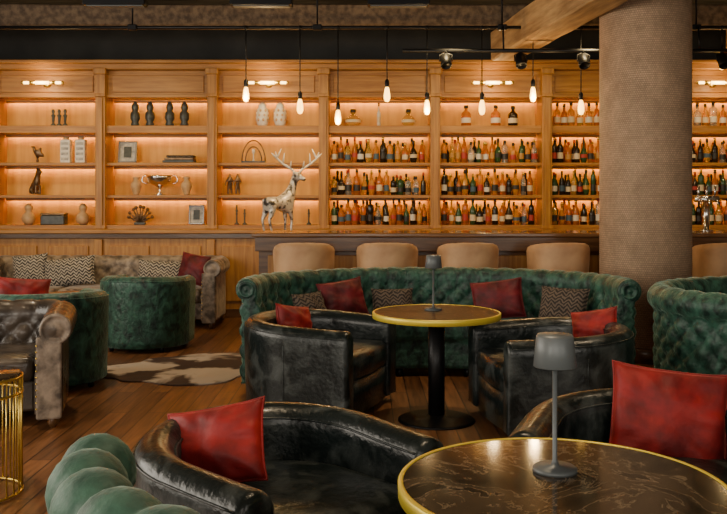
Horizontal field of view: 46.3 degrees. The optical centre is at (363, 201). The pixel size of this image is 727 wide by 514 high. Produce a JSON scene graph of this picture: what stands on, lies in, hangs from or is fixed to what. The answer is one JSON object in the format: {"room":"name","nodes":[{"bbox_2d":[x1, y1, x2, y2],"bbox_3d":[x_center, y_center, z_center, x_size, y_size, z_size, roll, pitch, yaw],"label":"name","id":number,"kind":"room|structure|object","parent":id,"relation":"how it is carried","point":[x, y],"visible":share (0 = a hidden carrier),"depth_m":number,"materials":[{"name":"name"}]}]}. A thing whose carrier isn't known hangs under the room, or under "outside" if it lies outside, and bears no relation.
{"room":"cocktail lounge bar","nodes":[
{"label":"cocktail lounge bar","id":0,"kind":"room"},
{"bbox_2d":[0,317,653,513],"bbox_3d":[0.200,1.500,4.150,13.400,0.100,14.700,0,0,0],"label":"floor","id":1,"kind":"structure","parent":0,"point":[127,411],"depth_m":6.00,"materials":[{"name":"brown wood"}]},
{"bbox_2d":[0,365,23,501],"bbox_3d":[-1.930,1.149,4.220,0.454,0.597,0.454,0,0,0],"label":"drum side table","id":2,"kind":"object","parent":1,"relation":"on","point":[6,372],"visible":1,"depth_m":4.26,"materials":[{"name":"metal"}]},
{"bbox_2d":[0,299,76,427],"bbox_3d":[-2.938,1.079,5.628,1.968,0.743,1.000,0,0,-16],"label":"sofa","id":3,"kind":"object","parent":1,"relation":"on","point":[34,334],"visible":0.98,"depth_m":5.44,"materials":[{"name":"brown leather"}]},
{"bbox_2d":[0,288,108,386],"bbox_3d":[-2.471,1.073,6.753,0.891,0.754,0.780,0,0,-30],"label":"barrel chair","id":4,"kind":"object","parent":1,"relation":"on","point":[88,341],"visible":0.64,"depth_m":6.57,"materials":[{"name":"green fabric"}]},
{"bbox_2d":[0,277,50,294],"bbox_3d":[-2.721,0.770,6.754,0.440,0.372,0.196,0,0,-13],"label":"cushion","id":5,"kind":"object","parent":4,"relation":"on","point":[8,286],"visible":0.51,"depth_m":6.72,"materials":[{"name":"fabric"}]},
{"bbox_2d":[48,291,79,293],"bbox_3d":[-3.050,1.200,8.800,0.600,0.500,0.600,0,0,0],"label":"round coffee table","id":6,"kind":"object","parent":1,"relation":"on","point":[57,291],"visible":0.04,"depth_m":8.92,"materials":[{"name":"brown wood"}]},
{"bbox_2d":[0,255,229,328],"bbox_3d":[-3.100,1.054,10.129,2.968,0.793,1.000,0,0,0],"label":"sofa","id":7,"kind":"object","parent":1,"relation":"on","point":[210,297],"visible":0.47,"depth_m":10.17,"materials":[{"name":"fabric"}]},
{"bbox_2d":[12,253,47,278],"bbox_3d":[-4.000,0.810,10.201,0.442,0.399,0.204,0,0,-9],"label":"patterned cushion","id":8,"kind":"object","parent":7,"relation":"on","point":[31,266],"visible":0.74,"depth_m":10.15,"materials":[{"name":"beige fabric"}]},
{"bbox_2d":[43,255,95,285],"bbox_3d":[-3.500,0.830,10.120,0.645,0.402,0.201,0,0,-6],"label":"patterned cushion","id":9,"kind":"object","parent":7,"relation":"on","point":[78,270],"visible":0.93,"depth_m":10.06,"materials":[{"name":"beige fabric"}]},
{"bbox_2d":[138,259,180,276],"bbox_3d":[-2.400,0.850,10.148,0.623,0.331,0.189,0,0,-5],"label":"patterned cushion","id":10,"kind":"object","parent":7,"relation":"on","point":[147,268],"visible":0.48,"depth_m":10.10,"materials":[{"name":"beige fabric"}]},
{"bbox_2d":[178,251,210,285],"bbox_3d":[-2.002,0.790,9.996,0.416,0.407,0.196,0,0,28],"label":"cushion","id":11,"kind":"object","parent":7,"relation":"on","point":[191,264],"visible":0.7,"depth_m":9.94,"materials":[{"name":"red fabric"}]},
{"bbox_2d":[45,433,199,513],"bbox_3d":[0.398,1.014,1.718,2.303,0.873,0.883,0,0,0],"label":"tufted sofa","id":12,"kind":"object","parent":1,"relation":"on","point":[96,474],"visible":1,"depth_m":1.80,"materials":[{"name":"green fabric"}]},
{"bbox_2d":[100,274,195,352],"bbox_3d":[-2.174,1.083,8.445,0.891,0.734,0.780,0,0,5],"label":"barrel chair","id":13,"kind":"object","parent":1,"relation":"on","point":[144,312],"visible":0.97,"depth_m":8.12,"materials":[{"name":"green fabric"}]},
{"bbox_2d":[104,353,241,385],"bbox_3d":[-1.439,1.442,7.409,1.853,0.013,1.302,0,0,-44],"label":"cowhide rug","id":14,"kind":"object","parent":1,"relation":"on","point":[203,368],"visible":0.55,"depth_m":7.24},
{"bbox_2d":[132,402,443,513],"bbox_3d":[-0.335,1.123,3.015,0.993,0.654,0.892,0,0,-45],"label":"tub chair","id":15,"kind":"object","parent":1,"relation":"on","point":[320,459],"visible":0.84,"depth_m":3.00,"materials":[{"name":"black leather"}]},
{"bbox_2d":[167,396,267,482],"bbox_3d":[-0.530,0.875,3.050,0.439,0.350,0.201,0,0,11],"label":"cushion","id":16,"kind":"object","parent":15,"relation":"on","point":[227,441],"visible":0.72,"depth_m":2.99,"materials":[{"name":"fabric"}]},
{"bbox_2d":[273,243,334,271],"bbox_3d":[-0.610,0.926,8.577,0.635,1.051,0.510,0,0,-1],"label":"bar stool","id":17,"kind":"object","parent":1,"relation":"on","point":[286,256],"visible":0.52,"depth_m":8.37,"materials":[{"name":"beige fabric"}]},
{"bbox_2d":[244,309,395,411],"bbox_3d":[-0.362,1.123,5.992,0.939,0.654,1.012,0,0,22],"label":"tub chair","id":18,"kind":"object","parent":1,"relation":"on","point":[346,359],"visible":0.8,"depth_m":5.58,"materials":[{"name":"black leather"}]},
{"bbox_2d":[275,303,311,327],"bbox_3d":[-0.497,0.880,6.146,0.370,0.320,0.190,0,0,-42],"label":"cushion","id":19,"kind":"object","parent":18,"relation":"on","point":[286,315],"visible":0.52,"depth_m":6.08,"materials":[{"name":"fabric"}]},
{"bbox_2d":[0,60,726,316],"bbox_3d":[0.203,-0.172,10.900,12.876,3.240,0.600,0,0,0],"label":"shelving","id":20,"kind":"object","parent":1,"relation":"on","point":[98,97],"visible":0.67,"depth_m":10.84,"materials":[{"name":"brown wood"}]},
{"bbox_2d":[21,204,35,224],"bbox_3d":[-4.314,0.156,10.950,0.180,0.270,0.180,0,0,0],"label":"vase","id":21,"kind":"object","parent":20,"relation":"on","point":[28,218],"visible":1,"depth_m":10.90,"materials":[{"name":"beige ceramic"}]},
{"bbox_2d":[29,168,41,193],"bbox_3d":[-4.238,-0.268,10.981,0.278,0.342,0.136,0,0,40],"label":"figurine","id":22,"kind":"object","parent":20,"relation":"on","point":[35,187],"visible":1,"depth_m":10.93,"materials":[{"name":"brown metal"}]},
{"bbox_2d":[31,146,43,161],"bbox_3d":[-4.198,-0.618,10.950,0.171,0.211,0.056,0,0,0],"label":"bird figurine","id":23,"kind":"object","parent":20,"relation":"on","point":[38,153],"visible":1,"depth_m":10.93,"materials":[{"name":"brown metal"}]},
{"bbox_2d":[21,81,63,87],"bbox_3d":[-4.034,-1.499,10.752,0.543,0.100,0.197,0,0,0],"label":"wall sconce","id":24,"kind":"object","parent":20,"relation":"attached to","point":[46,84],"visible":1,"depth_m":10.66,"materials":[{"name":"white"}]},
{"bbox_2d":[50,109,55,125],"bbox_3d":[-3.996,-1.083,10.950,0.070,0.220,0.068,0,0,0],"label":"figurine","id":25,"kind":"object","parent":20,"relation":"on","point":[53,115],"visible":0.91,"depth_m":10.93,"materials":[{"name":"metal"}]},
{"bbox_2d":[40,213,67,224],"bbox_3d":[-3.983,0.217,10.950,0.310,0.148,0.170,0,0,0],"label":"box","id":26,"kind":"object","parent":20,"relation":"on","point":[46,218],"visible":1,"depth_m":10.87,"materials":[{"name":"ceramic"}]},
{"bbox_2d":[56,109,61,125],"bbox_3d":[-3.920,-1.083,10.950,0.070,0.220,0.068,0,0,0],"label":"figurine","id":27,"kind":"object","parent":20,"relation":"on","point":[59,110],"visible":0.93,"depth_m":10.93,"materials":[{"name":"ceramic"}]},
{"bbox_2d":[62,109,67,125],"bbox_3d":[-3.844,-1.083,10.950,0.070,0.220,0.068,0,0,0],"label":"figurine","id":28,"kind":"object","parent":20,"relation":"on","point":[65,110],"visible":0.9,"depth_m":10.93,"materials":[{"name":"ceramic"}]},
{"bbox_2d":[60,137,71,162],"bbox_3d":[-3.831,-0.670,10.947,0.130,0.335,0.105,0,0,0],"label":"jar","id":29,"kind":"object","parent":20,"relation":"on","point":[65,143],"visible":1,"depth_m":10.90,"materials":[{"name":"beige ceramic"}]},
{"bbox_2d":[75,137,86,162],"bbox_3d":[-3.640,-0.670,10.947,0.130,0.335,0.105,0,0,0],"label":"jar","id":30,"kind":"object","parent":20,"relation":"on","point":[80,143],"visible":0.99,"depth_m":10.90,"materials":[{"name":"beige ceramic"}]},
{"bbox_2d":[76,204,89,224],"bbox_3d":[-3.615,0.156,10.950,0.180,0.270,0.180,0,0,0],"label":"vase","id":31,"kind":"object","parent":20,"relation":"on","point":[82,218],"visible":1,"depth_m":10.90,"materials":[{"name":"beige ceramic"}]},
{"bbox_2d":[118,141,137,162],"bbox_3d":[-3.043,-0.644,10.996,0.240,0.280,0.115,0,0,0],"label":"picture frame","id":32,"kind":"object","parent":20,"relation":"on","point":[127,150],"visible":1,"depth_m":10.97,"materials":[{"name":"paper"}]},
{"bbox_2d":[130,102,139,125],"bbox_3d":[-2.941,-1.133,10.950,0.124,0.320,0.124,0,0,0],"label":"figurine","id":33,"kind":"object","parent":20,"relation":"on","point":[134,115],"visible":0.95,"depth_m":10.91,"materials":[{"name":"ceramic"}]},
{"bbox_2d":[131,177,141,194],"bbox_3d":[-2.929,-0.207,10.950,0.140,0.235,0.140,0,0,0],"label":"ceramic vase","id":34,"kind":"object","parent":20,"relation":"on","point":[136,186],"visible":0.92,"depth_m":10.91,"materials":[{"name":"ceramic"}]},
{"bbox_2d":[127,205,153,224],"bbox_3d":[-2.878,0.164,10.950,0.349,0.254,0.080,0,0,0],"label":"sculpture","id":35,"kind":"object","parent":20,"relation":"on","point":[139,219],"visible":1,"depth_m":10.93,"materials":[{"name":"ceramic"}]},
{"bbox_2d":[145,102,154,125],"bbox_3d":[-2.751,-1.133,10.950,0.124,0.320,0.124,0,0,0],"label":"figurine","id":36,"kind":"object","parent":20,"relation":"on","point":[149,115],"visible":0.94,"depth_m":10.91,"materials":[{"name":"ceramic"}]},
{"bbox_2d":[141,175,177,194],"bbox_3d":[-2.624,-0.222,10.950,0.348,0.264,0.348,0,0,45],"label":"bowl","id":37,"kind":"object","parent":20,"relation":"on","point":[159,181],"visible":0.98,"depth_m":10.85,"materials":[{"name":"silver metal"}]},
{"bbox_2d":[165,102,174,125],"bbox_3d":[-2.497,-1.133,10.950,0.124,0.320,0.124,0,0,0],"label":"figurine","id":38,"kind":"object","parent":20,"relation":"on","point":[169,114],"visible":0.94,"depth_m":10.91,"materials":[{"name":"ceramic"}]},
{"bbox_2d":[162,155,196,162],"bbox_3d":[-2.370,-0.553,10.950,0.400,0.092,0.200,0,0,0],"label":"books","id":39,"kind":"object","parent":20,"relation":"in","point":[170,158],"visible":1,"depth_m":10.85,"materials":[{"name":"paper"}]},
{"bbox_2d":[180,102,188,125],"bbox_3d":[-2.306,-1.133,10.950,0.124,0.320,0.124,0,0,0],"label":"figurine","id":40,"kind":"object","parent":20,"relation":"on","point":[184,115],"visible":0.95,"depth_m":10.91,"materials":[{"name":"ceramic"}]},
{"bbox_2d":[181,177,191,194],"bbox_3d":[-2.281,-0.207,10.950,0.140,0.235,0.140,0,0,0],"label":"ceramic vase","id":41,"kind":"object","parent":20,"relation":"on","point":[186,185],"visible":0.94,"depth_m":10.91,"materials":[{"name":"beige ceramic"}]},
{"bbox_2d":[188,205,204,223],"bbox_3d":[-2.154,0.165,10.995,0.200,0.250,0.114,0,0,0],"label":"picture frame","id":42,"kind":"object","parent":20,"relation":"on","point":[196,212],"visible":1,"depth_m":10.96,"materials":[{"name":"paper"}]},
{"bbox_2d":[225,174,233,193],"bbox_3d":[-1.722,-0.231,10.947,0.118,0.263,0.071,0,0,-2],"label":"bronze figurine","id":43,"kind":"object","parent":20,"relation":"on","point":[229,180],"visible":1,"depth_m":10.93,"materials":[{"name":"brown metal"}]},
{"bbox_2d":[234,205,238,224],"bbox_3d":[-1.633,0.166,10.950,0.070,0.250,0.068,0,0,0],"label":"candlestick","id":44,"kind":"object","parent":20,"relation":"on","point":[236,210],"visible":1,"depth_m":10.94,"materials":[{"name":"metal"}]},
{"bbox_2d":[233,174,241,193],"bbox_3d":[-1.621,-0.231,10.947,0.118,0.263,0.071,0,0,-2],"label":"bronze figurine","id":45,"kind":"object","parent":20,"relation":"on","point":[237,180],"visible":1,"depth_m":10.93,"materials":[{"name":"brown metal"}]},
{"bbox_2d":[242,209,246,224],"bbox_3d":[-1.531,0.191,10.950,0.070,0.200,0.068,0,0,0],"label":"candlestick","id":46,"kind":"object","parent":20,"relation":"on","point":[244,213],"visible":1,"depth_m":10.94,"materials":[{"name":"metal"}]},
{"bbox_2d":[241,140,265,162],"bbox_3d":[-1.417,-0.652,10.950,0.316,0.298,0.100,0,0,0],"label":"ornament","id":47,"kind":"object","parent":20,"relation":"on","point":[253,150],"visible":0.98,"depth_m":10.94,"materials":[{"name":"metal"}]},
{"bbox_2d":[255,102,269,125],"bbox_3d":[-1.302,-1.128,10.950,0.184,0.310,0.184,0,0,0],"label":"jar","id":48,"kind":"object","parent":20,"relation":"on","point":[262,113],"visible":1,"depth_m":10.89,"materials":[{"name":"beige ceramic"}]},
{"bbox_2d":[248,81,288,87],"bbox_3d":[-1.207,-1.499,10.752,0.543,0.100,0.197,0,0,0],"label":"wall sconce","id":49,"kind":"object","parent":20,"relation":"attached to","point":[268,84],"visible":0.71,"depth_m":10.66,"materials":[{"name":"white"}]},
{"bbox_2d":[273,103,286,125],"bbox_3d":[-1.074,-1.128,10.950,0.184,0.310,0.184,0,0,0],"label":"jar","id":50,"kind":"object","parent":20,"relation":"on","point":[280,115],"visible":0.98,"depth_m":10.89,"materials":[{"name":"beige ceramic"}]},
{"bbox_2d":[306,209,310,224],"bbox_3d":[-0.705,0.191,10.950,0.070,0.200,0.068,0,0,0],"label":"candlestick","id":51,"kind":"object","parent":20,"relation":"on","point":[308,213],"visible":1,"depth_m":10.94,"materials":[{"name":"metal"}]},
{"bbox_2d":[331,137,426,224],"bbox_3d":[0.204,-0.272,10.950,1.234,1.126,0.198,0,0,0],"label":"liquor bottle collection","id":52,"kind":"object","parent":20,"relation":"on","point":[389,154],"visible":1,"depth_m":10.88,"materials":[{"name":"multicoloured glass"}]},
{"bbox_2d":[441,137,537,224],"bbox_3d":[1.614,-0.272,10.950,1.238,1.126,0.202,0,0,0],"label":"liquor bottle collection","id":53,"kind":"object","parent":20,"relation":"on","point":[458,153],"visible":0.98,"depth_m":10.88,"materials":[{"name":"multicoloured glass"}]},
{"bbox_2d":[471,80,513,87],"bbox_3d":[1.620,-1.499,10.752,0.543,0.100,0.197,0,0,0],"label":"wall sconce","id":54,"kind":"object","parent":20,"relation":"attached to","point":[490,84],"visible":0.99,"depth_m":10.66,"materials":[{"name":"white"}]},
{"bbox_2d":[336,102,725,125],"bbox_3d":[2.159,-1.134,10.950,5.027,0.322,0.201,0,0,0],"label":"decanter collection","id":55,"kind":"object","parent":20,"relation":"on","point":[708,119],"visible":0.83,"depth_m":10.91,"materials":[{"name":"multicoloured glass"}]},
{"bbox_2d":[552,137,598,224],"bbox_3d":[3.015,-0.272,10.948,1.222,1.126,0.202,0,0,0],"label":"liquor bottle collection","id":56,"kind":"object","parent":20,"relation":"on","point":[560,154],"visible":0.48,"depth_m":10.88,"materials":[{"name":"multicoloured glass"}]},
{"bbox_2d":[692,138,726,224],"bbox_3d":[4.446,-0.272,10.949,1.240,1.126,0.198,0,0,0],"label":"liquor bottle collection","id":57,"kind":"object","parent":20,"relation":"on","point":[705,155],"visible":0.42,"depth_m":10.88,"materials":[{"name":"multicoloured glass"}]},
{"bbox_2d":[696,80,726,87],"bbox_3d":[4.447,-1.499,10.752,0.543,0.100,0.197,0,0,0],"label":"wall sconce","id":58,"kind":"object","parent":20,"relation":"attached to","point":[712,84],"visible":1,"depth_m":10.66,"materials":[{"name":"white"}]},
{"bbox_2d":[356,243,417,267],"bbox_3d":[0.238,0.926,8.577,0.635,1.051,0.510,0,0,2],"label":"bar stool","id":59,"kind":"object","parent":1,"relation":"on","point":[384,255],"visible":0.45,"depth_m":8.37,"materials":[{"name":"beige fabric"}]},
{"bbox_2d":[372,304,500,429],"bbox_3d":[0.485,1.089,5.650,0.852,0.721,0.852,0,0,0],"label":"round pedestal table","id":60,"kind":"object","parent":1,"relation":"on","point":[436,417],"visible":0.98,"depth_m":5.60,"materials":[{"name":"stone"}]},
{"bbox_2d":[425,255,441,310],"bbox_3d":[0.473,0.544,5.750,0.120,0.372,0.120,0,0,0],"label":"table lamp","id":61,"kind":"object","parent":60,"relation":"on","point":[432,262],"visible":1,"depth_m":5.71,"materials":[{"name":"grey metal"}]},
{"bbox_2d":[236,267,641,383],"bbox_3d":[0.562,1.016,7.068,3.102,0.868,1.346,0,0,0],"label":"booth","id":62,"kind":"object","parent":1,"relation":"on","point":[259,293],"visible":0.38,"depth_m":7.08,"materials":[{"name":"green fabric"}]},
{"bbox_2d":[291,290,326,308],"bbox_3d":[-0.419,0.870,6.779,0.187,0.293,0.366,0,0,35],"label":"patterned cushion","id":63,"kind":"object","parent":62,"relation":"on","point":[314,300],"visible":0.44,"depth_m":6.72,"materials":[{"name":"brown fabric"}]},
{"bbox_2d":[316,276,368,313],"bbox_3d":[-0.169,0.820,7.099,0.451,0.374,0.198,0,0,-34],"label":"cushion","id":64,"kind":"object","parent":62,"relation":"on","point":[345,295],"visible":0.69,"depth_m":7.05,"materials":[{"name":"red fabric"}]},
{"bbox_2d":[371,288,412,310],"bbox_3d":[0.250,0.870,7.280,0.366,0.255,0.175,0,0,-8],"label":"patterned cushion","id":65,"kind":"object","parent":62,"relation":"on","point":[381,298],"visible":0.57,"depth_m":7.24,"materials":[{"name":"brown fabric"}]},
{"bbox_2d":[470,277,526,318],"bbox_3d":[1.140,0.830,7.220,0.478,0.390,0.199,0,0,8],"label":"cushion","id":66,"kind":"object","parent":62,"relation":"on","point":[504,296],"visible":0.86,"depth_m":7.16,"materials":[{"name":"red fabric"}]},
{"bbox_2d":[538,286,589,316],"bbox_3d":[1.619,0.850,6.899,0.426,0.312,0.190,0,0,38],"label":"patterned cushion","id":67,"kind":"object","parent":62,"relation":"on","point":[555,302],"visible":0.76,"depth_m":6.85,"materials":[{"name":"fabric"}]},
{"bbox_2d":[437,243,498,267],"bbox_3d":[1.070,0.926,8.577,0.635,1.051,0.510,0,0,-1],"label":"bar stool","id":68,"kind":"object","parent":1,"relation":"on","point":[476,255],"visible":0.47,"depth_m":8.36,"materials":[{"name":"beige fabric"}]},
{"bbox_2d":[251,230,726,273],"bbox_3d":[2.655,0.889,9.400,7.690,1.122,0.800,0,0,0],"label":"bar counter","id":69,"kind":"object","parent":1,"relation":"on","point":[512,245],"depth_m":9.07,"materials":[{"name":"brown wood"}]},
{"bbox_2d":[261,149,321,230],"bbox_3d":[-0.817,-0.139,9.402,0.725,0.912,0.237,0,0,-34],"label":"statue","id":70,"kind":"object","parent":69,"relation":"on","point":[284,203],"visible":1,"depth_m":9.36,"materials":[{"name":"silver metal"}]},
{"bbox_2d":[693,186,718,231],"bbox_3d":[3.750,0.075,9.285,0.260,0.502,0.170,0,0,0],"label":"tap","id":71,"kind":"object","parent":69,"relation":"on","point":[706,200],"visible":1,"depth_m":9.27,"materials":[{"name":"silver metal"}]},
{"bbox_2d":[468,317,634,436],"bbox_3d":[1.265,1.123,5.553,0.964,0.654,1.017,0,0,-8],"label":"tub chair","id":72,"kind":"object","parent":1,"relation":"on","point":[504,383],"visible":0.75,"depth_m":5.13,"materials":[{"name":"black leather"}]},
{"bbox_2d":[571,306,616,336],"bbox_3d":[1.558,0.860,5.738,0.389,0.330,0.178,0,0,37],"label":"cushion","id":73,"kind":"object","parent":72,"relation":"on","point":[588,323],"visible":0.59,"depth_m":5.70,"materials":[{"name":"fabric"}]},
{"bbox_2d":[526,243,589,272],"bbox_3d":[1.992,0.926,8.577,0.635,1.051,0.510,0,0,-3],"label":"bar stool","id":74,"kind":"object","parent":1,"relation":"on","point":[567,257],"visible":0.48,"depth_m":8.37,"materials":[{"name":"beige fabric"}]},
{"bbox_2d":[398,437,726,513],"bbox_3d":[0.515,1.089,2.210,0.852,0.721,0.852,0,0,0],"label":"round pedestal table","id":75,"kind":"object","parent":1,"relation":"on","point":[489,476],"visible":0.98,"depth_m":2.21,"materials":[{"name":"stone"}]},
{"bbox_2d":[532,332,577,477],"bbox_3d":[0.520,0.544,2.310,0.120,0.372,0.120,0,0,0],"label":"table lamp","id":76,"kind":"object","parent":75,"relation":"on","point":[554,351],"visible":1,"depth_m":2.27,"materials":[{"name":"grey metal"}]},
{"bbox_2d":[508,388,726,484],"bbox_3d":[1.123,1.123,3.264,0.993,0.654,0.892,0,0,28],"label":"tub chair","id":77,"kind":"object","parent":1,"relation":"on","point":[586,415],"visible":0.28,"depth_m":3.46,"materials":[{"name":"black leather"}]},
{"bbox_2d":[609,360,726,459],"bbox_3d":[1.219,0.875,3.398,0.475,0.446,0.217,0,0,23],"label":"cushion","id":78,"kind":"object","parent":77,"relation":"on","point":[669,413],"visible":0.77,"depth_m":3.36,"materials":[{"name":"fabric"}]},
{"bbox_2d":[599,0,691,364],"bbox_3d":[2.650,-0.550,8.000,0.860,4.000,0.860,0,0,0],"label":"column","id":79,"kind":"structure","parent":1,"relation":"on","point":[645,46],"depth_m":7.63,"materials":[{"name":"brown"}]},
{"bbox_2d":[647,275,726,374],"bbox_3d":[2.784,1.009,5.907,1.528,0.883,1.970,0,0,21],"label":"booth","id":80,"kind":"object","parent":1,"relation":"on","point":[690,314],"visible":0.78,"depth_m":5.47,"materials":[{"name":"green fabric"}]},
{"bbox_2d":[692,243,726,276],"bbox_3d":[3.680,0.926,8.577,0.635,1.051,0.510,0,0,0],"label":"bar stool","id":81,"kind":"object","parent":1,"relation":"on","point":[710,259],"visible":0.63,"depth_m":8.45,"materials":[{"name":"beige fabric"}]},
{"bbox_2d":[0,29,726,59],"bbox_3d":[0.200,-0.550,11.350,13.400,4.000,0.100,0,0,0],"label":"wall","id":82,"kind":"structure","parent":0,"point":[358,44],"depth_m":11.30,"materials":[{"name":"grey paint"}]},
{"bbox_2d":[0,0,726,4],"bbox_3d":[0.200,-2.600,4.150,13.400,0.100,14.700,0,0,0],"label":"ceiling","id":83,"kind":"structure","parent":0,"point":[48,2],"depth_m":10.86,"materials":[{"name":"black metal"}]},
{"bbox_2d":[82,0,147,7],"bbox_3d":[-2.480,-2.240,8.500,0.620,0.581,0.160,0,0,0],"label":"ceiling light fixture","id":84,"kind":"object","parent":83,"relation":"hanging from","point":[88,3],"visible":1,"depth_m":8.44,"materials":[{"name":"black metal"}]},
{"bbox_2d":[243,25,248,101],"bbox_3d":[-1.272,-1.496,9.200,0.068,0.828,0.068,0,0,0],"label":"light","id":85,"kind":"object","parent":83,"relation":"hanging from","point":[245,92],"visible":1,"depth_m":9.19,"materials":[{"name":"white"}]},
{"bbox_2d":[229,0,292,7],"bbox_3d":[-1.020,-2.240,8.500,0.620,0.581,0.160,0,0,0],"label":"ceiling light fixture","id":86,"kind":"object","parent":83,"relation":"hanging from","point":[234,3],"visible":1,"depth_m":8.43,"materials":[{"name":"black metal"}]},
{"bbox_2d":[297,25,302,113],"bbox_3d":[-0.687,-1.431,9.200,0.068,0.958,0.068,0,0,0],"label":"light","id":87,"kind":"object","parent":83,"relation":"hanging from","point":[299,104],"visible":1,"depth_m":9.20,"materials":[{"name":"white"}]},
{"bbox_2d":[335,25,340,124],"bbox_3d":[-0.276,-1.372,9.200,0.068,1.077,0.068,0,0,0],"label":"light","id":88,"kind":"object","parent":83,"relation":"hanging from","point":[337,115],"visible":1,"depth_m":9.20,"materials":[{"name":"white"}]},
{"bbox_2d":[0,4,726,29],"bbox_3d":[0.150,-2.230,10.250,12.700,0.275,0.255,0,0,0],"label":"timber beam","id":89,"kind":"structure","parent":83,"relation":"attached to","point":[10,14],"depth_m":10.13,"materials":[{"name":"brown wood"}]},
{"bbox_2d":[384,25,389,101],"bbox_3d":[0.254,-1.496,9.200,0.068,0.828,0.068,0,0,0],"label":"light","id":90,"kind":"object","parent":83,"relation":"hanging from","point":[386,92],"visible":1,"depth_m":9.19,"materials":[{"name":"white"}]},
{"bbox_2d":[367,0,429,7],"bbox_3d":[0.350,-2.240,8.500,0.620,0.581,0.160,0,0,0],"label":"ceiling light fixture","id":91,"kind":"object","parent":83,"relation":"hanging from","point":[370,3],"visible":1,"depth_m":8.44,"materials":[{"name":"black metal"}]},
{"bbox_2d":[424,25,429,114],"bbox_3d":[0.687,-1.426,9.200,0.068,0.968,0.068,0,0,0],"label":"light","id":92,"kind":"object","parent":83,"relation":"hanging from","point":[426,105],"visible":1,"depth_m":9.20,"materials":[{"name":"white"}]},
{"bbox_2d":[439,51,452,69],"bbox_3d":[0.880,-1.516,9.071,0.144,0.207,0.169,0,0,0],"label":"track spotlight","id":93,"kind":"object","parent":83,"relation":"hanging from","point":[446,58],"visible":1,"depth_m":9.05,"materials":[{"name":"black metal"}]},
{"bbox_2d":[479,25,484,114],"bbox_3d":[1.283,-1.426,9.200,0.068,0.968,0.068,0,0,0],"label":"light","id":94,"kind":"object","parent":83,"relation":"hanging from","point":[481,105],"visible":1,"depth_m":9.20,"materials":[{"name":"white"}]},
{"bbox_2d":[514,51,527,69],"bbox_3d":[1.680,-1.516,9.071,0.144,0.207,0.169,0,0,0],"label":"track spotlight","id":95,"kind":"object","parent":83,"relation":"hanging from","point":[521,60],"visible":1,"depth_m":9.05,"materials":[{"name":"black metal"}]},
{"bbox_2d":[530,42,535,101],"bbox_3d":[1.835,-1.496,9.200,0.068,0.828,0.068,0,0,0],"label":"light","id":96,"kind":"object","parent":83,"relation":"hanging from","point":[533,91],"visible":0.85,"depth_m":9.19,"materials":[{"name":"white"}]},
{"bbox_2d":[491,0,627,60],"bbox_3d":[2.060,-1.910,7.800,0.355,0.376,5.244,0,0,-7],"label":"timber beam","id":97,"kind":"structure","parent":83,"relation":"attached to","point":[541,22],"depth_m":8.63,"materials":[{"name":"brown wood"}]},
{"bbox_2d":[578,26,583,114],"bbox_3d":[2.354,-1.426,9.200,0.068,0.968,0.068,0,0,0],"label":"light","id":98,"kind":"object","parent":83,"relation":"hanging from","point":[581,104],"visible":0.95,"depth_m":9.19,"materials":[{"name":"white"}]},
{"bbox_2d":[577,51,589,69],"bbox_3d":[2.350,-1.516,9.071,0.144,0.207,0.169,0,0,0],"label":"track spotlight","id":99,"kind":"object","parent":83,"relation":"hanging from","point":[583,60],"visible":1,"depth_m":9.05,"materials":[{"name":"black metal"}]},
{"bbox_2d":[716,51,726,69],"bbox_3d":[3.840,-1.516,9.071,0.144,0.207,0.169,0,0,0],"label":"track spotlight","id":100,"kind":"object","parent":83,"relation":"hanging from","point":[721,58],"visible":1,"depth_m":9.05,"materials":[{"name":"black metal"}]},
{"bbox_2d":[719,25,724,69],"bbox_3d":[3.880,-1.669,9.200,0.068,0.481,0.068,0,0,0],"label":"light","id":101,"kind":"object","parent":83,"relation":"hanging from","point":[722,27],"visible":0.36,"depth_m":9.20,"materials":[{"name":"brown metal"}]},
{"bbox_2d":[0,0,726,52],"bbox_3d":[0.300,-2.074,9.546,11.800,0.952,0.936,0,0,0],"label":"track","id":102,"kind":"object","parent":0,"point":[502,27],"depth_m":9.18,"materials":[{"name":"black metal"}]}
]}

